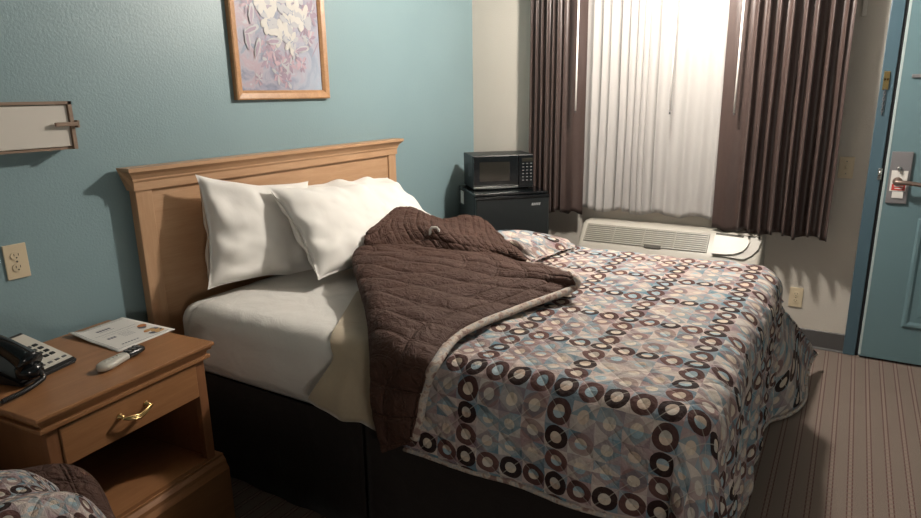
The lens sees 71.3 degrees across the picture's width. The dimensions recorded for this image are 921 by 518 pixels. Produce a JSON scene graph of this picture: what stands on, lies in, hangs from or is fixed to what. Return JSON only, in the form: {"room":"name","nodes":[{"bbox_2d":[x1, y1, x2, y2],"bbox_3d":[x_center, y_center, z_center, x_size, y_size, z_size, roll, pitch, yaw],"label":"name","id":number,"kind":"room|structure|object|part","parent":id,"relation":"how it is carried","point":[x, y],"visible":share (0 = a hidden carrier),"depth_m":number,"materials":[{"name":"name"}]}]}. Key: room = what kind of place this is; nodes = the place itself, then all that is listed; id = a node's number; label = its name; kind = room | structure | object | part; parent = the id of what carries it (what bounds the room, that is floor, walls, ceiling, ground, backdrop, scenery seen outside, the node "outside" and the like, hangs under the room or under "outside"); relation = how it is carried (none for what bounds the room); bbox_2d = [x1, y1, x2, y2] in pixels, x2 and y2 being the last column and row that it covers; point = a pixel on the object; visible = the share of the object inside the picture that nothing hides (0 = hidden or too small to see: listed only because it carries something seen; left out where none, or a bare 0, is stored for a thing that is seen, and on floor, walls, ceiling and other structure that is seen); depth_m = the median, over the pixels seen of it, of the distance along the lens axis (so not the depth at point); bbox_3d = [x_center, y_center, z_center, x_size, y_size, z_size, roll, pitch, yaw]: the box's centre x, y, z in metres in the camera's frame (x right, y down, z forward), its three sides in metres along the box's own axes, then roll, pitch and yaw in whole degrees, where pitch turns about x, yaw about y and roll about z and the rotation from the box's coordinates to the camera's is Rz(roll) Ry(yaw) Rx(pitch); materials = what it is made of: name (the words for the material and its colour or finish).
{"room":"hotel room","nodes":[
{"label":"hotel room","id":0,"kind":"room"},
{"bbox_2d":[0,0,473,342],"bbox_3d":[-1.366,-0.329,2.314,0.120,2.440,5.750,8,17,30],"label":"wall","id":1,"kind":"structure","parent":0,"point":[145,82],"depth_m":2.45,"materials":[{"name":"teal paint"}]},
{"bbox_2d":[1,242,30,280],"bbox_3d":[-1.457,0.008,2.107,0.009,0.115,0.070,8,17,30],"label":"wall outlet","id":2,"kind":"object","parent":1,"relation":"attached to","point":[15,256],"visible":1,"depth_m":2.10,"materials":[{"name":"beige plastic"}]},
{"bbox_2d":[10,251,21,259],"bbox_3d":[-1.456,-0.011,2.101,0.004,0.028,0.034,8,17,30],"label":"receptacle","id":3,"kind":"object","parent":2,"relation":"attached to","point":[14,255],"depth_m":2.10,"materials":[{"name":"beige plastic"}]},
{"bbox_2d":[13,263,23,271],"bbox_3d":[-1.455,0.028,2.111,0.004,0.028,0.034,8,17,30],"label":"receptacle","id":4,"kind":"object","parent":2,"relation":"attached to","point":[17,267],"depth_m":2.11,"materials":[{"name":"beige plastic"}]},
{"bbox_2d":[0,101,79,154],"bbox_3d":[-1.485,-0.378,1.886,0.096,0.156,0.676,8,17,30],"label":"wall sconce","id":5,"kind":"object","parent":1,"relation":"attached to","point":[47,125],"visible":1,"depth_m":2.05,"materials":[{"name":"beige plastic"}]},
{"bbox_2d":[224,0,329,99],"bbox_3d":[-0.823,-1.124,2.910,0.026,0.774,0.582,8,17,30],"label":"framed picture","id":6,"kind":"object","parent":1,"relation":"attached to","point":[278,48],"visible":1,"depth_m":2.93,"materials":[{"name":"multicoloured paper"}]},
{"bbox_2d":[231,349,920,517],"bbox_3d":[0.680,1.169,1.347,4.700,0.050,5.600,8,17,30],"label":"floor","id":7,"kind":"structure","parent":0,"point":[853,448],"depth_m":2.62,"materials":[{"name":"carpet"}]},
{"bbox_2d":[0,320,234,517],"bbox_3d":[-1.172,0.642,2.067,0.539,0.675,0.585,6,16,25],"label":"nightstand","id":8,"kind":"object","parent":7,"relation":"on","point":[141,427],"visible":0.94,"depth_m":2.01,"materials":[{"name":"brown wood"}]},
{"bbox_3d":[-1.302,0.627,1.838,0.480,0.422,0.020,6,16,25],"label":"panel","id":9,"kind":"part","parent":8,"relation":"part of","materials":[{"name":"brown wood"}]},
{"bbox_2d":[0,333,75,403],"bbox_3d":[-1.303,0.275,1.849,0.282,0.148,0.287,3,15,16],"label":"telephone","id":10,"kind":"object","parent":8,"relation":"on","point":[25,360],"visible":1,"depth_m":1.81,"materials":[{"name":"black plastic"}]},
{"bbox_3d":[-1.200,0.340,1.762,0.033,0.056,0.150,0,14,3],"label":"coiled cord","id":11,"kind":"part","parent":10,"relation":"part of","materials":[{"name":"black plastic"}]},
{"bbox_3d":[-1.291,0.280,1.935,0.182,0.057,0.107,3,15,16],"label":"plate","id":12,"kind":"part","parent":10,"relation":"part of","materials":[{"name":"beige plastic"}]},
{"bbox_2d":[96,345,144,371],"bbox_3d":[-1.043,0.303,1.968,0.051,0.027,0.178,3,15,14],"label":"remote control","id":13,"kind":"object","parent":8,"relation":"on","point":[114,361],"visible":1,"depth_m":1.94,"materials":[{"name":"white plastic"}]},
{"bbox_2d":[69,317,173,351],"bbox_3d":[-1.168,0.248,2.214,0.313,0.013,0.223,8,17,30],"label":"information sheet","id":14,"kind":"object","parent":8,"relation":"on","point":[119,334],"visible":0.99,"depth_m":2.20,"materials":[{"name":"white paper"}]},
{"bbox_2d":[137,324,163,333],"bbox_3d":[-1.095,0.243,2.247,0.130,0.001,0.060,8,17,30],"label":"food picture","id":15,"kind":"object","parent":14,"relation":"on","point":[141,328],"depth_m":2.24,"materials":[{"name":"multicoloured paper"}]},
{"bbox_3d":[-0.970,0.452,1.914,0.018,0.114,0.453,6,16,25],"label":"drawer","id":16,"kind":"part","parent":8,"relation":"part of","materials":[{"name":"brown wood"}]},
{"bbox_3d":[-0.954,0.453,1.892,0.031,0.033,0.110,6,16,25],"label":"drawer pull","id":17,"kind":"part","parent":8,"relation":"part of","materials":[{"name":"gold metal"}]},
{"bbox_2d":[71,432,213,517],"bbox_3d":[-1.179,0.717,2.090,0.482,0.016,0.515,6,16,25],"label":"shelf","id":18,"kind":"object","parent":8,"relation":"attached to","point":[137,471],"depth_m":2.13,"materials":[{"name":"brown wood"}]},
{"bbox_3d":[-1.080,0.511,2.276,0.480,0.422,0.020,6,16,25],"label":"panel","id":19,"kind":"part","parent":8,"relation":"part of","materials":[{"name":"brown wood"}]},
{"bbox_2d":[116,138,601,517],"bbox_3d":[0.074,0.190,2.660,2.075,1.214,1.676,8,17,30],"label":"bed","id":20,"kind":"object","parent":7,"relation":"on","point":[275,441],"visible":0.25,"depth_m":2.39,"materials":[{"name":"brown wood"}]},
{"bbox_3d":[-1.192,0.275,2.544,0.040,1.150,0.067,8,17,30],"label":"headboard post","id":21,"kind":"part","parent":20,"relation":"part of","materials":[{"name":"brown wood"}]},
{"bbox_2d":[195,174,312,288],"bbox_3d":[-0.844,-0.123,2.751,0.214,0.535,0.674,7,17,30],"label":"bed pillow","id":22,"kind":"object","parent":20,"relation":"on","point":[249,236],"visible":0.78,"depth_m":2.59,"materials":[{"name":"white fabric"}]},
{"bbox_3d":[0.116,0.261,2.653,1.952,0.274,1.482,8,17,30],"label":"mattress","id":23,"kind":"part","parent":20,"relation":"part of","materials":[{"name":"black fabric"}]},
{"bbox_3d":[-0.791,-0.470,3.023,0.078,0.086,1.676,8,17,30],"label":"headboard cornice","id":24,"kind":"part","parent":20,"relation":"part of","materials":[{"name":"brown wood"}]},
{"bbox_3d":[-0.799,-0.040,3.144,0.024,0.850,1.470,8,17,30],"label":"headboard panel","id":25,"kind":"part","parent":20,"relation":"part of","materials":[{"name":"brown wood"}]},
{"bbox_2d":[183,268,358,398],"bbox_3d":[0.121,0.287,2.662,1.986,0.368,1.538,8,17,30],"label":"sheet","id":26,"kind":"object","parent":20,"relation":"on","point":[275,331],"visible":0.14,"depth_m":2.35,"materials":[{"name":"white fabric"}]},
{"bbox_2d":[268,183,385,279],"bbox_3d":[-0.519,-0.150,2.903,0.332,0.419,0.673,8,17,33],"label":"bed pillow","id":27,"kind":"object","parent":26,"relation":"on","point":[329,223],"visible":0.77,"depth_m":2.71,"materials":[{"name":"white fabric"}]},
{"bbox_2d":[308,291,375,430],"bbox_3d":[0.346,0.397,2.533,1.541,0.550,1.640,8,17,30],"label":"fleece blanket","id":28,"kind":"object","parent":26,"relation":"on","point":[343,391],"visible":0.08,"depth_m":2.05,"materials":[{"name":"beige fabric"}]},
{"bbox_2d":[308,177,429,215],"bbox_3d":[-0.435,-0.250,3.199,0.402,0.302,0.649,10,18,36],"label":"bed pillow","id":29,"kind":"object","parent":26,"relation":"on","point":[389,192],"visible":0.31,"depth_m":3.25,"materials":[{"name":"white fabric"}]},
{"bbox_2d":[352,206,817,517],"bbox_3d":[0.431,0.292,2.818,1.988,0.922,2.343,8,17,30],"label":"comforter","id":30,"kind":"object","parent":26,"relation":"on","point":[604,383],"visible":1,"depth_m":1.90,"materials":[{"name":"multicoloured fabric"}]},
{"bbox_3d":[-0.399,-0.065,3.816,0.040,1.150,0.067,8,17,30],"label":"headboard post","id":31,"kind":"part","parent":20,"relation":"part of","materials":[{"name":"brown wood"}]},
{"bbox_2d":[459,185,549,233],"bbox_3d":[0.278,-0.039,4.247,0.474,0.862,0.474,-4,15,-12],"label":"mini fridge","id":32,"kind":"object","parent":7,"relation":"on","point":[517,208],"visible":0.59,"depth_m":3.96,"materials":[{"name":"black plastic"}]},
{"bbox_2d":[464,150,533,189],"bbox_3d":[0.245,-0.584,4.207,0.396,0.216,0.307,-4,15,-10],"label":"microwave","id":33,"kind":"object","parent":32,"relation":"on","point":[492,169],"visible":1,"depth_m":4.07,"materials":[{"name":"black plastic"}]},
{"bbox_3d":[0.223,-0.559,4.058,0.290,0.186,0.017,-4,15,-10],"label":"oven door","id":34,"kind":"part","parent":33,"relation":"part of","materials":[{"name":"black glass"}]},
{"bbox_3d":[0.417,-0.563,4.096,0.098,0.204,0.017,-4,15,-10],"label":"control panel","id":35,"kind":"part","parent":33,"relation":"part of","materials":[{"name":"black plastic"}]},
{"bbox_3d":[0.267,-0.452,4.158,0.474,0.016,0.440,-4,15,-12],"label":"panel","id":36,"kind":"part","parent":32,"relation":"part of","materials":[{"name":"black plastic"}]},
{"bbox_3d":[0.325,-0.002,4.047,0.470,0.788,0.050,-4,15,-12],"label":"fridge door","id":37,"kind":"part","parent":32,"relation":"part of","materials":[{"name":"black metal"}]},
{"bbox_3d":[0.321,-0.380,3.938,0.470,0.018,0.034,-4,15,-12],"label":"door trim","id":38,"kind":"part","parent":32,"relation":"part of","materials":[{"name":"black plastic"}]},
{"bbox_3d":[-1.171,0.719,0.690,2.050,1.210,1.660,8,17,30],"label":"bed","id":39,"kind":"object","parent":7,"relation":"on","visible":0},
{"bbox_2d":[0,463,115,517],"bbox_3d":[-0.830,0.749,0.576,1.318,0.356,1.586,8,17,30],"label":"comforter","id":40,"kind":"object","parent":39,"relation":"on","point":[55,490],"visible":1,"depth_m":1.26,"materials":[{"name":"multicoloured fabric"}]},
{"bbox_2d":[472,0,891,333],"bbox_3d":[2.143,-0.673,3.416,4.700,2.440,0.150,8,17,30],"label":"wall","id":41,"kind":"structure","parent":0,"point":[500,28],"depth_m":3.67,"materials":[{"name":"beige paint"}]},
{"bbox_2d":[577,217,765,265],"bbox_3d":[1.245,0.071,3.924,1.070,0.537,0.264,8,17,30],"label":"air conditioner","id":42,"kind":"object","parent":41,"relation":"attached to","point":[649,238],"visible":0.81,"depth_m":3.84,"materials":[{"name":"grey plastic"}]},
{"bbox_2d":[583,223,709,252],"bbox_3d":[1.117,-0.133,3.903,0.745,0.098,0.083,8,17,30],"label":"grille","id":43,"kind":"object","parent":42,"relation":"attached to","point":[649,238],"depth_m":3.89,"materials":[{"name":"grey plastic"}]},
{"bbox_3d":[1.531,-0.076,3.637,0.185,0.097,0.080,8,17,30],"label":"control lid","id":44,"kind":"part","parent":42,"relation":"part of","materials":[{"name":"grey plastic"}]},
{"bbox_2d":[713,236,760,259],"bbox_3d":[1.565,-0.067,3.628,0.235,0.116,0.095,8,17,30],"label":"paper sheet","id":45,"kind":"object","parent":42,"relation":"attached to","point":[754,243],"visible":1,"depth_m":3.60,"materials":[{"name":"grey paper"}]},
{"bbox_2d":[788,287,803,306],"bbox_3d":[1.930,0.220,3.692,0.070,0.115,0.009,8,17,30],"label":"wall outlet","id":46,"kind":"object","parent":41,"relation":"attached to","point":[795,294],"visible":1,"depth_m":3.69,"materials":[{"name":"beige plastic"}]},
{"bbox_2d":[800,328,844,352],"bbox_3d":[1.134,0.342,4.219,2.395,0.110,0.012,8,17,30],"label":"baseboard","id":47,"kind":"structure","parent":41,"relation":"attached to","point":[821,340],"depth_m":3.66,"materials":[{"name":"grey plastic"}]},
{"bbox_2d":[837,157,854,178],"bbox_3d":[2.056,-0.487,3.419,0.070,0.115,0.018,8,17,30],"label":"light switch","id":48,"kind":"object","parent":41,"relation":"attached to","point":[846,164],"visible":1,"depth_m":3.42,"materials":[{"name":"beige plastic"}]},
{"bbox_2d":[862,0,867,16],"bbox_3d":[2.029,-1.363,3.195,0.020,0.290,0.030,8,17,30],"label":"bracket","id":49,"kind":"object","parent":41,"relation":"attached to","point":[865,2],"visible":1,"depth_m":3.21,"materials":[{"name":"grey paint"}]},
{"bbox_2d":[842,0,920,364],"bbox_3d":[2.595,-0.429,3.119,1.040,2.100,0.244,8,17,30],"label":"door","id":50,"kind":"structure","parent":41,"relation":"attached to","point":[890,330],"depth_m":3.34,"materials":[{"name":"blue paint"}]},
{"bbox_3d":[2.177,-0.440,3.330,0.018,0.060,0.022,8,17,30],"label":"strike plate","id":51,"kind":"part","parent":50,"relation":"part of","materials":[{"name":"silver metal"}]},
{"bbox_3d":[2.146,-0.798,3.256,0.009,0.134,0.011,-6,15,-19],"label":"chain","id":52,"kind":"part","parent":50,"relation":"part of","materials":[{"name":"grey metal"}]},
{"bbox_2d":[889,170,908,197],"bbox_3d":[2.236,-0.381,3.277,0.070,0.140,0.003,8,17,30],"label":"card","id":53,"kind":"object","parent":50,"relation":"attached to","point":[903,175],"visible":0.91,"depth_m":3.28,"materials":[{"name":"white paper"}]},
{"bbox_3d":[2.237,-0.366,3.279,0.058,0.032,0.001,8,17,30],"label":"red panel","id":54,"kind":"part","parent":53,"relation":"part of","materials":[{"name":"red paper"}]},
{"bbox_3d":[2.242,-0.415,3.278,0.092,0.265,0.012,8,17,30],"label":"lock plate","id":55,"kind":"part","parent":50,"relation":"part of","materials":[{"name":"grey metal"}]},
{"bbox_3d":[2.268,-0.383,3.225,0.161,0.046,0.062,8,17,30],"label":"handle","id":56,"kind":"part","parent":50,"relation":"part of","materials":[{"name":"brown metal"}]},
{"bbox_3d":[2.445,0.092,3.288,0.240,0.590,0.008,8,17,30],"label":"panel","id":57,"kind":"part","parent":50,"relation":"part of","materials":[{"name":"teal paint"}]},
{"bbox_3d":[1.202,-1.612,3.559,1.890,0.040,0.170,8,17,30],"label":"track","id":58,"kind":"object","parent":41,"relation":"attached to","visible":0},
{"bbox_2d":[529,0,588,214],"bbox_3d":[0.608,-0.985,4.074,0.372,1.411,0.058,7,16,29],"label":"drape","id":59,"kind":"object","parent":58,"relation":"hanging from","point":[556,132],"visible":0.93,"depth_m":4.08,"materials":[{"name":"brown fabric"}]},
{"bbox_2d":[575,0,579,112],"bbox_3d":[0.702,-1.277,3.852,0.015,0.777,0.012,8,17,30],"label":"wand","id":60,"kind":"object","parent":58,"relation":"hanging from","point":[578,0],"visible":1,"depth_m":3.86,"materials":[{"name":"white plastic"}]},
{"bbox_2d":[583,0,729,220],"bbox_3d":[1.136,-0.928,3.806,0.844,1.366,0.044,8,17,30],"label":"sheer curtain","id":61,"kind":"object","parent":58,"relation":"hanging from","point":[641,158],"visible":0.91,"depth_m":3.81,"materials":[{"name":"white fabric"}]},
{"bbox_2d":[669,0,677,113],"bbox_3d":[1.189,-1.208,3.567,0.011,0.787,0.009,1,15,9],"label":"wand","id":62,"kind":"object","parent":58,"relation":"hanging from","point":[676,0],"visible":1,"depth_m":3.58,"materials":[{"name":"white plastic"}]},
{"bbox_2d":[733,0,744,114],"bbox_3d":[1.483,-1.166,3.394,0.015,0.792,0.012,8,17,30],"label":"wand","id":63,"kind":"object","parent":58,"relation":"hanging from","point":[743,6],"visible":1,"depth_m":3.41,"materials":[{"name":"white plastic"}]},
{"bbox_2d":[711,0,857,241],"bbox_3d":[1.692,-0.820,3.399,0.594,1.433,0.088,8,17,30],"label":"drape","id":64,"kind":"object","parent":58,"relation":"hanging from","point":[777,156],"visible":0.98,"depth_m":3.42,"materials":[{"name":"brown fabric"}]}
]}

